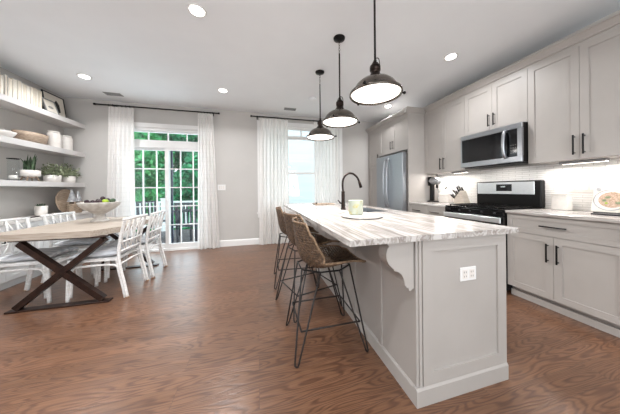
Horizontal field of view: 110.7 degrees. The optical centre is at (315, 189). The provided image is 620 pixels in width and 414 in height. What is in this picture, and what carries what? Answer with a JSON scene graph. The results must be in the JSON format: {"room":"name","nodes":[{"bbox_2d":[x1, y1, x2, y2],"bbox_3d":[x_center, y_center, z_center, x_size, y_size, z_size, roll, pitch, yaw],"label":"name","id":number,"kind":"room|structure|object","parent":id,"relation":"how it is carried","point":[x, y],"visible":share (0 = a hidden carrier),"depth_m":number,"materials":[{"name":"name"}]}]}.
{"room":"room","nodes":[
{"label":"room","id":0,"kind":"room"},
{"bbox_2d":[0,67,63,218],"bbox_3d":[-3.450,-0.213,-0.022,0.160,2.805,7.745,0,0,-15],"label":"wall","id":1,"kind":"structure","parent":0,"point":[14,201],"depth_m":3.08,"materials":[{"name":"paint"}]},
{"bbox_2d":[0,93,84,128],"bbox_3d":[-3.882,-1.112,2.452,0.302,0.075,2.744,0,0,-15],"label":"floating shelf","id":2,"kind":"object","parent":1,"relation":"attached to","point":[9,103],"visible":1,"depth_m":3.04,"materials":[{"name":"paint"}]},
{"bbox_2d":[1,75,3,93],"bbox_3d":[-3.893,-1.272,2.591,0.165,0.245,0.034,0,0,-15],"label":"book","id":3,"kind":"object","parent":2,"relation":"on","point":[2,76],"visible":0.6,"depth_m":2.62,"materials":[{"name":"white paper"}]},
{"bbox_2d":[1,74,7,95],"bbox_3d":[-3.903,-1.284,2.631,0.168,0.268,0.022,0,0,-15],"label":"book","id":4,"kind":"object","parent":2,"relation":"on","point":[5,75],"visible":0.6,"depth_m":2.64,"materials":[{"name":"white paper"}]},
{"bbox_2d":[7,77,12,96],"bbox_3d":[-3.917,-1.274,2.679,0.164,0.250,0.050,0,0,-15],"label":"book","id":5,"kind":"object","parent":2,"relation":"on","point":[9,81],"visible":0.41,"depth_m":2.70,"materials":[{"name":"white paper"}]},
{"bbox_2d":[10,78,17,98],"bbox_3d":[-3.929,-1.280,2.729,0.168,0.262,0.050,0,0,-15],"label":"book","id":6,"kind":"object","parent":2,"relation":"on","point":[15,90],"visible":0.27,"depth_m":2.75,"materials":[{"name":"beige paper"}]},
{"bbox_2d":[17,80,21,100],"bbox_3d":[-3.938,-1.283,2.775,0.174,0.268,0.040,0,0,-15],"label":"book","id":7,"kind":"object","parent":2,"relation":"on","point":[18,82],"visible":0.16,"depth_m":2.80,"materials":[{"name":"white paper"}]},
{"bbox_2d":[21,82,23,101],"bbox_3d":[-3.948,-1.277,2.812,0.173,0.255,0.034,0,0,-15],"label":"book","id":8,"kind":"object","parent":2,"relation":"on","point":[22,84],"visible":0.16,"depth_m":2.83,"materials":[{"name":"beige paper"}]},
{"bbox_2d":[26,85,29,103],"bbox_3d":[-3.968,-1.276,2.882,0.171,0.255,0.050,0,0,-15],"label":"book","id":9,"kind":"object","parent":2,"relation":"on","point":[27,87],"visible":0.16,"depth_m":2.91,"materials":[{"name":"white paper"}]},
{"bbox_2d":[30,87,33,104],"bbox_3d":[-3.979,-1.276,2.927,0.174,0.255,0.040,0,0,-15],"label":"book","id":10,"kind":"object","parent":2,"relation":"on","point":[31,88],"visible":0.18,"depth_m":2.94,"materials":[{"name":"white paper"}]},
{"bbox_2d":[38,90,41,107],"bbox_3d":[-4.017,-1.280,3.052,0.165,0.262,0.040,0,0,-15],"label":"book","id":11,"kind":"object","parent":2,"relation":"on","point":[40,92],"visible":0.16,"depth_m":3.08,"materials":[{"name":"beige paper"}]},
{"bbox_2d":[42,97,58,114],"bbox_3d":[-4.016,-1.255,3.248,0.081,0.211,0.210,0,0,-15],"label":"picture frame","id":12,"kind":"object","parent":2,"relation":"on","point":[49,105],"visible":0.79,"depth_m":3.24,"materials":[{"name":"paper"}]},
{"bbox_2d":[40,89,66,117],"bbox_3d":[-4.206,-1.340,3.461,0.067,0.379,0.380,0,0,-15],"label":"picture frame","id":13,"kind":"object","parent":2,"relation":"on","point":[59,102],"visible":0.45,"depth_m":3.52,"materials":[{"name":"black wood"}]},
{"bbox_2d":[55,101,60,112],"bbox_3d":[-4.202,-1.341,3.462,0.029,0.211,0.182,0,0,-15],"label":"print","id":14,"kind":"object","parent":13,"relation":"attached to","point":[58,104],"depth_m":3.53},
{"bbox_2d":[0,135,85,157],"bbox_3d":[-3.878,-0.606,2.452,0.302,0.078,2.744,0,0,-15],"label":"floating shelf","id":15,"kind":"object","parent":1,"relation":"attached to","point":[5,141],"visible":1,"depth_m":3.04,"materials":[{"name":"paint"}]},
{"bbox_2d":[0,129,17,136],"bbox_3d":[-3.919,-0.684,2.656,0.270,0.078,0.268,0,0,-15],"label":"bowl","id":16,"kind":"object","parent":15,"relation":"on","point":[7,133],"visible":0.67,"depth_m":2.65,"materials":[{"name":"ceramic"}]},
{"bbox_2d":[11,130,48,144],"bbox_3d":[-4.020,-0.717,3.033,0.254,0.145,0.410,0,0,-15],"label":"wooden bowl","id":17,"kind":"object","parent":15,"relation":"on","point":[35,137],"visible":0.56,"depth_m":2.95,"materials":[{"name":"beige wood"}]},
{"bbox_2d":[46,131,61,147],"bbox_3d":[-4.125,-0.776,3.383,0.156,0.265,0.156,0,0,-15],"label":"ceramic jar","id":18,"kind":"object","parent":15,"relation":"on","point":[55,139],"visible":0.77,"depth_m":3.34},
{"bbox_2d":[61,135,72,149],"bbox_3d":[-4.183,-0.768,3.600,0.148,0.250,0.148,0,0,-15],"label":"ceramic jar","id":19,"kind":"object","parent":15,"relation":"on","point":[67,141],"visible":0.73,"depth_m":3.56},
{"bbox_2d":[0,180,85,186],"bbox_3d":[-3.873,-0.076,2.452,0.302,0.075,2.744,0,0,-15],"label":"floating shelf","id":20,"kind":"object","parent":1,"relation":"attached to","point":[3,183],"visible":1,"depth_m":2.96,"materials":[{"name":"paint"}]},
{"bbox_2d":[6,158,20,180],"bbox_3d":[-3.969,-0.260,2.818,0.112,0.294,0.112,0,0,-15],"label":"glass lantern","id":21,"kind":"object","parent":20,"relation":"on","point":[11,177],"visible":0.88,"depth_m":2.80,"materials":[{"name":"black metal"}]},
{"bbox_2d":[9,175,17,179],"bbox_3d":[-3.968,-0.156,2.818,0.072,0.062,0.072,0,0,-15],"label":"candle","id":22,"kind":"object","parent":21,"relation":"on","point":[11,177],"depth_m":2.80,"materials":[{"name":"wax"}]},
{"bbox_2d":[18,155,40,180],"bbox_3d":[-4.024,-0.305,3.021,0.195,0.390,0.195,0,0,30],"label":"snake plant","id":23,"kind":"object","parent":20,"relation":"on","point":[29,171],"visible":0.98,"depth_m":3.00,"materials":[{"name":"green plant"}]},
{"bbox_2d":[35,163,70,181],"bbox_3d":[-4.087,-0.268,3.361,0.355,0.312,0.266,0,0,-15],"label":"potted plant","id":24,"kind":"object","parent":20,"relation":"on","point":[55,176],"visible":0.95,"depth_m":3.32,"materials":[{"name":"green plant"}]},
{"bbox_2d":[58,163,81,182],"bbox_3d":[-4.182,-0.283,3.620,0.307,0.345,0.266,0,0,-15],"label":"potted plant","id":25,"kind":"object","parent":20,"relation":"on","point":[72,179],"visible":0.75,"depth_m":3.61,"materials":[{"name":"green plant"}]},
{"bbox_2d":[64,97,376,245],"bbox_3d":[-1.251,-0.232,4.660,6.836,2.805,0.160,0,0,-15],"label":"wall","id":26,"kind":"structure","parent":0,"point":[235,132],"depth_m":4.42,"materials":[{"name":"paint"}]},
{"bbox_2d":[93,103,219,115],"bbox_3d":[-2.922,-1.515,4.076,2.055,0.080,0.108,0,0,-15],"label":"curtain rod","id":27,"kind":"object","parent":26,"relation":"attached to","point":[213,113],"visible":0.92,"depth_m":4.00,"materials":[{"name":"black metal"}]},
{"bbox_2d":[104,104,135,254],"bbox_3d":[-3.527,-0.171,3.865,0.471,2.709,0.078,0,0,-15],"label":"curtain","id":28,"kind":"object","parent":27,"relation":"hanging from","point":[121,158],"visible":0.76,"depth_m":3.87,"materials":[{"name":"white fabric"}]},
{"bbox_2d":[198,113,219,249],"bbox_3d":[-2.119,-0.183,4.243,0.402,2.709,0.078,0,0,-15],"label":"curtain","id":29,"kind":"object","parent":27,"relation":"hanging from","point":[208,222],"visible":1,"depth_m":4.24,"materials":[{"name":"white fabric"}]},
{"bbox_2d":[134,122,197,252],"bbox_3d":[-2.899,-0.035,4.201,1.680,2.440,0.172,0,0,-15],"label":"door","id":30,"kind":"structure","parent":26,"relation":"in","point":[167,146],"depth_m":4.19,"materials":[{"name":"white paint"}]},
{"bbox_2d":[218,185,225,189],"bbox_3d":[-1.920,-0.039,4.392,0.150,0.114,0.010,0,0,-15],"label":"light switch","id":31,"kind":"object","parent":26,"relation":"attached to","point":[220,187],"visible":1,"depth_m":4.39,"materials":[{"name":"white paint"}]},
{"bbox_2d":[220,238,258,246],"bbox_3d":[-0.388,1.098,4.798,3.480,0.130,0.016,0,0,-15],"label":"baseboard","id":32,"kind":"structure","parent":26,"relation":"attached to","point":[252,241],"depth_m":4.47,"materials":[{"name":"white paint"}]},
{"bbox_2d":[250,115,317,121],"bbox_3d":[-0.304,-1.538,4.779,2.183,0.080,0.108,0,0,-15],"label":"curtain rod","id":33,"kind":"object","parent":26,"relation":"attached to","point":[250,115],"visible":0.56,"depth_m":4.62,"materials":[{"name":"black metal"}]},
{"bbox_2d":[259,117,289,244],"bbox_3d":[-0.879,-0.194,4.577,0.641,2.709,0.065,0,0,-15],"label":"curtain","id":34,"kind":"object","parent":33,"relation":"hanging from","point":[273,133],"visible":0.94,"depth_m":4.56,"materials":[{"name":"white fabric"}]},
{"bbox_2d":[313,121,338,202],"bbox_3d":[0.254,-0.203,4.880,0.581,2.709,0.062,0,0,-15],"label":"curtain","id":35,"kind":"object","parent":33,"relation":"hanging from","point":[325,152],"visible":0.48,"depth_m":4.88,"materials":[{"name":"white fabric"}]},
{"bbox_2d":[257,120,342,217],"bbox_3d":[-0.310,-0.443,4.883,1.980,2.070,0.200,0,0,-15],"label":"window","id":36,"kind":"structure","parent":26,"relation":"in","point":[292,126],"depth_m":4.88,"materials":[{"name":"white paint"}]},
{"bbox_2d":[368,134,369,205],"bbox_3d":[1.625,-0.106,5.306,0.626,2.504,0.084,0,0,-15],"label":"trim","id":37,"kind":"structure","parent":26,"relation":"attached to","point":[368,134],"depth_m":5.23,"materials":[{"name":"beige paint"}]},
{"bbox_2d":[0,242,619,413],"bbox_3d":[-0.214,1.221,0.843,6.836,0.120,8.065,0,0,-15],"label":"floor","id":38,"kind":"structure","parent":0,"point":[208,334],"depth_m":1.51,"materials":[{"name":"brown wood"}]},
{"bbox_2d":[0,217,81,302],"bbox_3d":[-3.091,0.754,2.368,0.563,0.870,0.501,0,0,-15],"label":"rattan chair","id":39,"kind":"object","parent":38,"relation":"on","point":[18,259],"visible":0.64,"depth_m":2.30,"materials":[{"name":"wood"}]},
{"bbox_2d":[0,246,78,261],"bbox_3d":[-3.055,0.712,2.377,0.430,0.080,0.410,0,0,-15],"label":"seat cushion","id":40,"kind":"object","parent":39,"relation":"on","point":[55,253],"depth_m":2.32,"materials":[{"name":"fabric"}]},
{"bbox_2d":[0,213,91,290],"bbox_3d":[-3.805,0.808,2.468,0.428,0.769,2.744,0,0,-15],"label":"chair","id":41,"kind":"object","parent":38,"relation":"on","point":[7,279],"visible":0.28,"depth_m":2.72,"materials":[{"name":"white paint"}]},
{"bbox_2d":[0,211,89,225],"bbox_3d":[-3.812,0.403,2.457,0.416,0.040,2.764,0,0,-15],"label":"countertop","id":42,"kind":"structure","parent":41,"relation":"on","point":[82,212],"depth_m":2.93,"materials":[{"name":"stone"}]},
{"bbox_2d":[34,203,47,215],"bbox_3d":[-4.060,0.295,3.175,0.132,0.178,0.131,0,0,-15],"label":"cup","id":43,"kind":"object","parent":42,"relation":"on","point":[41,209],"visible":0.96,"depth_m":3.14,"materials":[{"name":"white ceramic"}]},
{"bbox_2d":[55,189,69,211],"bbox_3d":[-4.086,0.190,3.520,0.056,0.389,0.390,0,0,-15],"label":"round board","id":44,"kind":"object","parent":42,"relation":"on","point":[61,197],"visible":0.67,"depth_m":3.44,"materials":[{"name":"beige wood"}]},
{"bbox_2d":[66,203,81,212],"bbox_3d":[-3.942,0.308,3.518,0.154,0.150,0.252,0,0,-15],"label":"wooden riser","id":45,"kind":"object","parent":42,"relation":"on","point":[70,207],"visible":0.65,"depth_m":3.44,"materials":[{"name":"beige wood"}]},
{"bbox_2d":[67,190,76,203],"bbox_3d":[-3.926,0.118,3.460,0.116,0.229,0.118,0,0,-15],"label":"tree","id":46,"kind":"object","parent":45,"relation":"on","point":[71,198],"visible":1,"depth_m":3.44,"materials":[{"name":"grey"}]},
{"bbox_2d":[75,191,82,202],"bbox_3d":[-3.957,0.129,3.574,0.116,0.207,0.118,0,0,-15],"label":"tree","id":47,"kind":"object","parent":45,"relation":"on","point":[78,197],"visible":0.87,"depth_m":3.56,"materials":[{"name":"grey"}]},
{"bbox_2d":[40,211,115,283],"bbox_3d":[-3.260,0.755,2.995,0.563,0.870,0.501,0,0,-15],"label":"rattan chair","id":48,"kind":"object","parent":38,"relation":"on","point":[81,243],"visible":0.31,"depth_m":2.85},
{"bbox_2d":[53,236,110,245],"bbox_3d":[-3.224,0.713,3.005,0.430,0.080,0.410,0,0,-15],"label":"seat cushion","id":49,"kind":"object","parent":48,"relation":"on","point":[87,241],"depth_m":2.85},
{"bbox_2d":[0,216,158,314],"bbox_3d":[-2.778,0.805,2.726,0.975,0.757,1.330,0,0,-15],"label":"dining table","id":50,"kind":"object","parent":38,"relation":"on","point":[81,228],"visible":0.74,"depth_m":2.17,"materials":[{"name":"brown wood"}]},
{"bbox_2d":[76,201,120,221],"bbox_3d":[-2.866,0.297,2.854,0.424,0.258,0.424,0,0,-15],"label":"footed bowl","id":51,"kind":"object","parent":50,"relation":"on","point":[99,209],"visible":0.94,"depth_m":2.77,"materials":[{"name":"grey stone"}]},
{"bbox_2d":[65,214,149,302],"bbox_3d":[-2.368,0.748,2.489,0.563,0.870,0.501,0,0,-15],"label":"rattan chair","id":52,"kind":"object","parent":38,"relation":"on","point":[112,252],"visible":0.92,"depth_m":2.37,"materials":[{"name":"wood"}]},
{"bbox_2d":[69,244,138,257],"bbox_3d":[-2.405,0.706,2.480,0.430,0.080,0.410,0,0,-15],"label":"seat cushion","id":53,"kind":"object","parent":52,"relation":"on","point":[106,251],"depth_m":2.37,"materials":[{"name":"fabric"}]},
{"bbox_2d":[104,210,167,282],"bbox_3d":[-2.480,0.749,3.003,0.563,0.870,0.501,0,0,-17],"label":"rattan chair","id":54,"kind":"object","parent":38,"relation":"on","point":[147,239],"visible":0.75,"depth_m":2.94,"materials":[{"name":"wood"}]},
{"bbox_2d":[107,235,157,244],"bbox_3d":[-2.516,0.707,2.992,0.430,0.080,0.410,0,0,-17],"label":"seat cushion","id":55,"kind":"object","parent":54,"relation":"on","point":[148,240],"depth_m":2.90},
{"bbox_2d":[274,206,318,288],"bbox_3d":[-0.258,0.694,2.760,0.548,0.932,0.485,0,0,-12],"label":"bar stool","id":56,"kind":"object","parent":38,"relation":"on","point":[280,216],"visible":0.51,"depth_m":2.60,"materials":[{"name":"metal"}]},
{"bbox_2d":[275,211,341,322],"bbox_3d":[-0.071,0.692,2.186,0.548,0.932,0.485,0,0,-31],"label":"bar stool","id":57,"kind":"object","parent":38,"relation":"on","point":[321,240],"visible":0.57,"depth_m":2.09,"materials":[{"name":"metal"}]},
{"bbox_2d":[286,217,368,367],"bbox_3d":[0.067,0.691,1.673,0.548,0.932,0.485,0,0,-15],"label":"bar stool","id":58,"kind":"object","parent":38,"relation":"on","point":[312,255],"visible":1,"depth_m":1.52,"materials":[{"name":"brown wicker"}]},
{"bbox_2d":[369,129,380,206],"bbox_3d":[1.668,-0.107,5.043,0.680,2.504,0.446,0,0,-15],"label":"pantry cabinet","id":59,"kind":"object","parent":38,"relation":"on","point":[374,137],"visible":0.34,"depth_m":5.00,"materials":[{"name":"beige paint"}]},
{"bbox_2d":[376,151,407,211],"bbox_3d":[1.766,0.209,4.362,0.809,1.810,0.880,0,0,-15],"label":"refrigerator","id":60,"kind":"object","parent":38,"relation":"on","point":[392,170],"visible":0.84,"depth_m":4.11,"materials":[{"name":"metal"}]},
{"bbox_2d":[305,220,508,408],"bbox_3d":[0.434,0.714,2.441,0.820,0.884,2.588,0,0,-15],"label":"kitchen island","id":61,"kind":"object","parent":38,"relation":"on","point":[441,337],"visible":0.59,"depth_m":1.24,"materials":[{"name":"paint"}]},
{"bbox_2d":[284,203,518,246],"bbox_3d":[0.357,0.256,2.433,1.112,0.030,2.639,0,0,-15],"label":"island countertop","id":62,"kind":"structure","parent":61,"relation":"on","point":[395,226],"depth_m":1.37,"materials":[{"name":"stone"}]},
{"bbox_2d":[312,202,334,204],"bbox_3d":[0.131,0.223,3.472,0.330,0.040,0.200,0,0,-15],"label":"cutting board","id":63,"kind":"object","parent":62,"relation":"on","point":[316,203],"visible":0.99,"depth_m":3.41,"materials":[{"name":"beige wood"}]},
{"bbox_2d":[338,172,361,209],"bbox_3d":[0.420,0.018,2.575,0.311,0.446,0.061,0,0,-7],"label":"kitchen faucet","id":64,"kind":"object","parent":62,"relation":"on","point":[342,202],"visible":1,"depth_m":2.56,"materials":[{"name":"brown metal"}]},
{"bbox_2d":[341,213,382,218],"bbox_3d":[0.403,0.232,1.868,0.360,0.018,0.360,0,0,-15],"label":"serving tray","id":65,"kind":"object","parent":62,"relation":"on","point":[346,215],"visible":0.89,"depth_m":1.82,"materials":[{"name":"white ceramic"}]},
{"bbox_2d":[348,200,362,214],"bbox_3d":[0.370,0.164,1.963,0.132,0.130,0.132,0,0,-15],"label":"candle jar","id":66,"kind":"object","parent":65,"relation":"on","point":[355,207],"visible":0.99,"depth_m":1.91,"materials":[{"name":"ceramic"}]},
{"bbox_2d":[363,208,384,211],"bbox_3d":[0.619,0.352,2.573,0.323,0.205,0.588,0,0,-15],"label":"sink","id":67,"kind":"object","parent":62,"relation":"in","point":[364,209],"visible":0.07,"depth_m":2.78,"materials":[{"name":"metal"}]},
{"bbox_2d":[460,266,475,281],"bbox_3d":[0.879,0.485,1.232,0.116,0.078,0.008,0,0,-15],"label":"power outlet","id":68,"kind":"object","parent":61,"relation":"attached to","point":[466,273],"visible":1,"depth_m":1.23,"materials":[{"name":"white paint"}]},
{"bbox_2d":[463,269,474,278],"bbox_3d":[0.879,0.485,1.230,0.086,0.050,0.001,0,0,-15],"label":"receptacle","id":69,"kind":"object","parent":68,"relation":"attached to","point":[467,273],"depth_m":1.23,"materials":[{"name":"white plastic"}]},
{"bbox_2d":[407,113,437,211],"bbox_3d":[1.983,-0.110,3.935,0.646,2.504,0.026,0,0,-15],"label":"panel","id":70,"kind":"object","parent":38,"relation":"on","point":[418,188],"visible":0.43,"depth_m":3.89,"materials":[{"name":"beige paint"}]},
{"bbox_2d":[409,204,444,216],"bbox_3d":[2.081,0.700,3.535,0.678,0.884,0.791,0,0,-15],"label":"base cabinet","id":71,"kind":"object","parent":38,"relation":"on","point":[422,209],"visible":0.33,"depth_m":3.42,"materials":[{"name":"beige paint"}]},
{"bbox_2d":[408,202,454,206],"bbox_3d":[2.074,0.242,3.534,0.660,0.030,0.792,0,0,-15],"label":"countertop","id":72,"kind":"structure","parent":71,"relation":"on","point":[437,204],"depth_m":3.44,"materials":[{"name":"stone"}]},
{"bbox_2d":[427,177,441,201],"bbox_3d":[2.141,-0.002,3.827,0.160,0.455,0.237,0,0,-15],"label":"stand mixer","id":73,"kind":"object","parent":72,"relation":"on","point":[432,181],"visible":0.96,"depth_m":3.87,"materials":[{"name":"black metal"}]},
{"bbox_2d":[439,187,452,202],"bbox_3d":[2.213,0.090,3.638,0.124,0.269,0.184,0,0,-15],"label":"canister","id":74,"kind":"object","parent":72,"relation":"on","point":[444,195],"visible":0.94,"depth_m":3.59,"materials":[{"name":"white ceramic"}]},
{"bbox_2d":[450,185,469,203],"bbox_3d":[2.275,0.079,3.388,0.126,0.291,0.274,0,0,-15],"label":"knife block","id":75,"kind":"object","parent":72,"relation":"on","point":[460,196],"visible":0.98,"depth_m":3.34,"materials":[{"name":"brown wood"}]},
{"bbox_2d":[443,180,544,290],"bbox_3d":[2.247,0.498,2.772,0.700,1.205,0.764,0,0,-15],"label":"range","id":76,"kind":"object","parent":38,"relation":"on","point":[493,198],"visible":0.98,"depth_m":2.67,"materials":[{"name":"black metal"}]},
{"bbox_2d":[446,205,543,210],"bbox_3d":[2.269,0.231,2.779,0.650,0.018,0.760,0,0,-15],"label":"cooktop","id":77,"kind":"object","parent":76,"relation":"in","point":[458,207],"depth_m":2.59,"materials":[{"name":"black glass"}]},
{"bbox_2d":[507,213,619,337],"bbox_3d":[2.488,0.696,2.021,0.678,0.884,0.806,0,0,-15],"label":"base cabinet","id":78,"kind":"object","parent":38,"relation":"on","point":[570,268],"visible":0.95,"depth_m":1.87,"materials":[{"name":"beige paint"}]},
{"bbox_2d":[505,208,619,223],"bbox_3d":[2.484,0.238,2.008,0.660,0.030,0.832,0,0,-15],"label":"countertop","id":79,"kind":"structure","parent":78,"relation":"on","point":[546,212],"depth_m":1.98,"materials":[{"name":"stone"}]},
{"bbox_2d":[551,193,572,210],"bbox_3d":[2.645,0.130,2.302,0.104,0.182,0.129,0,0,-15],"label":"canister","id":80,"kind":"object","parent":79,"relation":"on","point":[559,201],"visible":1,"depth_m":2.26,"materials":[{"name":"white ceramic"}]},
{"bbox_2d":[591,181,619,213],"bbox_3d":[2.718,0.072,1.910,0.120,0.296,0.340,0,0,-15],"label":"cookbook","id":81,"kind":"object","parent":79,"relation":"on","point":[606,194],"visible":1,"depth_m":1.99,"materials":[{"name":"white paper"}]},
{"bbox_2d":[591,212,619,215],"bbox_3d":[2.536,0.216,1.840,0.130,0.012,0.180,0,0,-15],"label":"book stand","id":82,"kind":"object","parent":79,"relation":"on","point":[599,213],"visible":1,"depth_m":1.85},
{"bbox_2d":[0,0,619,122],"bbox_3d":[-0.239,-1.718,0.843,6.836,0.150,8.065,0,0,-15],"label":"ceiling","id":83,"kind":"structure","parent":0,"point":[267,54],"depth_m":2.44,"materials":[{"name":"paint"}]},
{"bbox_2d":[76,73,92,79],"bbox_3d":[-3.302,-1.613,3.068,0.164,0.008,0.164,0,0,-15],"label":"recessed light","id":84,"kind":"object","parent":83,"relation":"in","point":[80,75],"visible":1,"depth_m":3.06,"materials":[{"name":"white paint"}]},
{"bbox_2d":[103,92,123,96],"bbox_3d":[-3.422,-1.612,3.635,0.240,0.008,0.120,0,0,-15],"label":"ceiling vent","id":85,"kind":"object","parent":83,"relation":"in","point":[106,93],"visible":1,"depth_m":3.64,"materials":[{"name":"metal"}]},
{"bbox_2d":[187,3,206,17],"bbox_3d":[-1.082,-1.632,1.960,0.164,0.008,0.164,0,0,-15],"label":"recessed light","id":86,"kind":"object","parent":83,"relation":"in","point":[196,10],"visible":1,"depth_m":1.95,"materials":[{"name":"white paint"}]},
{"bbox_2d":[218,88,227,92],"bbox_3d":[-1.522,-1.628,3.535,0.164,0.008,0.164,0,0,-15],"label":"recessed light","id":87,"kind":"object","parent":83,"relation":"in","point":[222,90],"visible":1,"depth_m":3.52,"materials":[{"name":"white paint"}]},
{"bbox_2d":[306,70,336,140],"bbox_3d":[0.074,-1.183,3.023,0.415,0.925,0.425,0,0,-9],"label":"pendant lamp","id":88,"kind":"object","parent":83,"relation":"hanging from","point":[319,133],"visible":0.98,"depth_m":2.97,"materials":[{"name":"black metal"}]},
{"bbox_2d":[308,134,332,139],"bbox_3d":[0.071,-0.730,3.008,0.364,0.016,0.364,0,0,-9],"label":"diffuser","id":89,"kind":"object","parent":88,"relation":"attached to","point":[310,136],"depth_m":2.97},
{"bbox_2d":[322,34,359,127],"bbox_3d":[0.266,-1.184,2.351,0.415,0.925,0.425,0,0,-26],"label":"pendant lamp","id":90,"kind":"object","parent":83,"relation":"hanging from","point":[340,117],"visible":1,"depth_m":2.29,"materials":[{"name":"black metal"}]},
{"bbox_2d":[323,117,356,126],"bbox_3d":[0.269,-0.732,2.335,0.364,0.016,0.364,0,0,-26],"label":"diffuser","id":91,"kind":"object","parent":90,"relation":"attached to","point":[327,121],"depth_m":2.31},
{"bbox_2d":[349,0,405,105],"bbox_3d":[0.466,-1.186,1.674,0.415,0.925,0.425,0,0,-15],"label":"pendant lamp","id":92,"kind":"object","parent":83,"relation":"hanging from","point":[377,88],"visible":1,"depth_m":1.62,"materials":[{"name":"black metal"}]},
{"bbox_2d":[352,83,400,103],"bbox_3d":[0.465,-0.734,1.659,0.364,0.016,0.364,0,0,-15],"label":"diffuser","id":93,"kind":"object","parent":92,"relation":"attached to","point":[364,93],"depth_m":1.62,"materials":[{"name":"glass"}]},
{"bbox_2d":[443,52,458,60],"bbox_3d":[1.696,-1.656,2.680,0.164,0.008,0.164,0,0,-15],"label":"recessed light","id":94,"kind":"object","parent":83,"relation":"in","point":[451,56],"visible":1,"depth_m":2.67,"materials":[{"name":"white paint"}]},
{"bbox_2d":[423,10,619,210],"bbox_3d":[2.997,-0.269,1.709,0.160,2.805,7.745,0,0,-15],"label":"wall","id":95,"kind":"structure","parent":0,"point":[618,10],"depth_m":2.72,"materials":[{"name":"paint"}]},
{"bbox_2d":[379,114,407,156],"bbox_3d":[1.836,-1.046,4.385,0.680,0.629,0.912,0,0,-15],"label":"upper cabinet","id":96,"kind":"object","parent":95,"relation":"attached to","point":[393,136],"visible":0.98,"depth_m":4.25,"materials":[{"name":"beige paint"}]},
{"bbox_2d":[424,97,480,173],"bbox_3d":[2.231,-0.824,3.578,0.340,1.079,0.792,0,0,-15],"label":"upper cabinet","id":97,"kind":"object","parent":95,"relation":"attached to","point":[444,127],"visible":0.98,"depth_m":3.50,"materials":[{"name":"beige paint"}]},
{"bbox_2d":[465,69,527,135],"bbox_3d":[2.431,-1.066,2.826,0.340,0.599,0.761,0,0,-15],"label":"upper cabinet","id":98,"kind":"object","parent":95,"relation":"attached to","point":[504,102],"visible":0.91,"depth_m":2.72,"materials":[{"name":"beige paint"}]},
{"bbox_2d":[461,122,527,168],"bbox_3d":[2.374,-0.533,2.811,0.442,0.455,0.752,0,0,-15],"label":"microwave","id":99,"kind":"object","parent":98,"relation":"attached to","point":[504,146],"visible":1,"depth_m":2.67,"materials":[{"name":"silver metal"}]},
{"bbox_2d":[438,158,619,210],"bbox_3d":[2.601,-0.033,2.860,0.012,0.509,2.365,0,0,-15],"label":"backsplash","id":100,"kind":"structure","parent":95,"relation":"attached to","point":[556,177],"depth_m":2.47,"materials":[{"name":"white tile"}]},
{"bbox_2d":[528,27,619,164],"bbox_3d":[2.636,-0.828,2.069,0.340,1.079,0.804,0,0,-15],"label":"upper cabinet","id":101,"kind":"object","parent":95,"relation":"attached to","point":[574,94],"visible":0.99,"depth_m":2.05,"materials":[{"name":"beige paint"}]},
{"bbox_2d":[365,12,619,133],"bbox_3d":[2.060,-1.412,3.484,0.708,0.098,3.834,0,0,-15],"label":"crown molding","id":102,"kind":"structure","parent":101,"relation":"attached to","point":[612,22],"depth_m":2.43,"materials":[{"name":"beige paint"}]},
{"bbox_2d":[559,158,609,164],"bbox_3d":[2.639,-0.273,2.117,0.060,0.030,0.320,0,0,-15],"label":"light","id":103,"kind":"object","parent":101,"relation":"attached to","point":[598,159],"visible":0.98,"depth_m":2.08,"materials":[{"name":"metal"}]},
{"label":"outside","id":104,"kind":"structure","parent":0,"visible":0},
{"bbox_2d":[136,229,197,242],"bbox_3d":[-4.163,1.305,5.328,5.700,0.100,2.643,0,0,-15],"label":"floor","id":105,"kind":"structure","parent":104,"point":[185,232],"depth_m":5.70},
{"bbox_2d":[136,201,164,227],"bbox_3d":[-4.222,0.780,5.561,0.535,0.952,0.480,0,0,23],"label":"patio chair","id":106,"kind":"object","parent":105,"relation":"on","point":[137,202],"visible":0.33,"depth_m":5.59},
{"bbox_2d":[135,198,197,230],"bbox_3d":[-4.532,0.763,6.490,5.340,0.990,0.140,0,0,-15],"label":"deck railing","id":107,"kind":"object","parent":105,"relation":"on","point":[162,201],"visible":0.09,"depth_m":6.43,"materials":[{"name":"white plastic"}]},
{"bbox_2d":[173,209,197,235],"bbox_3d":[-3.292,0.893,5.637,0.750,0.710,0.600,0,0,-15],"label":"patio table","id":108,"kind":"object","parent":105,"relation":"on","point":[178,209],"visible":0.21,"depth_m":5.72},
{"bbox_2d":[174,203,197,242],"bbox_3d":[-2.835,0.768,4.957,0.480,0.952,0.535,0,0,5],"label":"patio chair","id":109,"kind":"object","parent":105,"relation":"on","point":[175,204],"visible":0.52,"depth_m":4.72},
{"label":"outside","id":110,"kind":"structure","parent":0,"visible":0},
{"bbox_3d":[-4.506,2.448,16.858,18.000,0.100,25.090,0,0,-15],"label":"ground","id":111,"kind":"structure","parent":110,"visible":0},
{"bbox_2d":[134,132,175,231],"bbox_3d":[-7.486,-1.332,9.342,3.149,7.666,2.575,0,0,-15],"label":"tree","id":112,"kind":"object","parent":111,"relation":"on","point":[149,156],"visible":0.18,"depth_m":8.78,"materials":[{"name":"green plant"}]},
{"bbox_2d":[149,134,197,228],"bbox_3d":[-5.858,-1.593,10.292,3.430,8.064,2.681,0,0,1],"label":"tree","id":113,"kind":"object","parent":111,"relation":"on","point":[186,175],"visible":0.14,"depth_m":9.52,"materials":[{"name":"green plant"}]},
{"bbox_2d":[166,137,193,181],"bbox_3d":[-9.657,-3.012,12.798,4.747,11.011,3.909,0,0,-12],"label":"tree","id":114,"kind":"object","parent":111,"relation":"on","point":[182,160],"visible":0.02,"depth_m":12.60,"materials":[{"name":"green plant"}]},
{"bbox_2d":[288,130,313,202],"bbox_3d":[1.042,-1.650,13.226,7.700,8.000,3.600,0,0,-15],"label":"neighbouring house","id":115,"kind":"structure","parent":111,"relation":"on","point":[300,152],"depth_m":11.19,"materials":[{"name":"white"}]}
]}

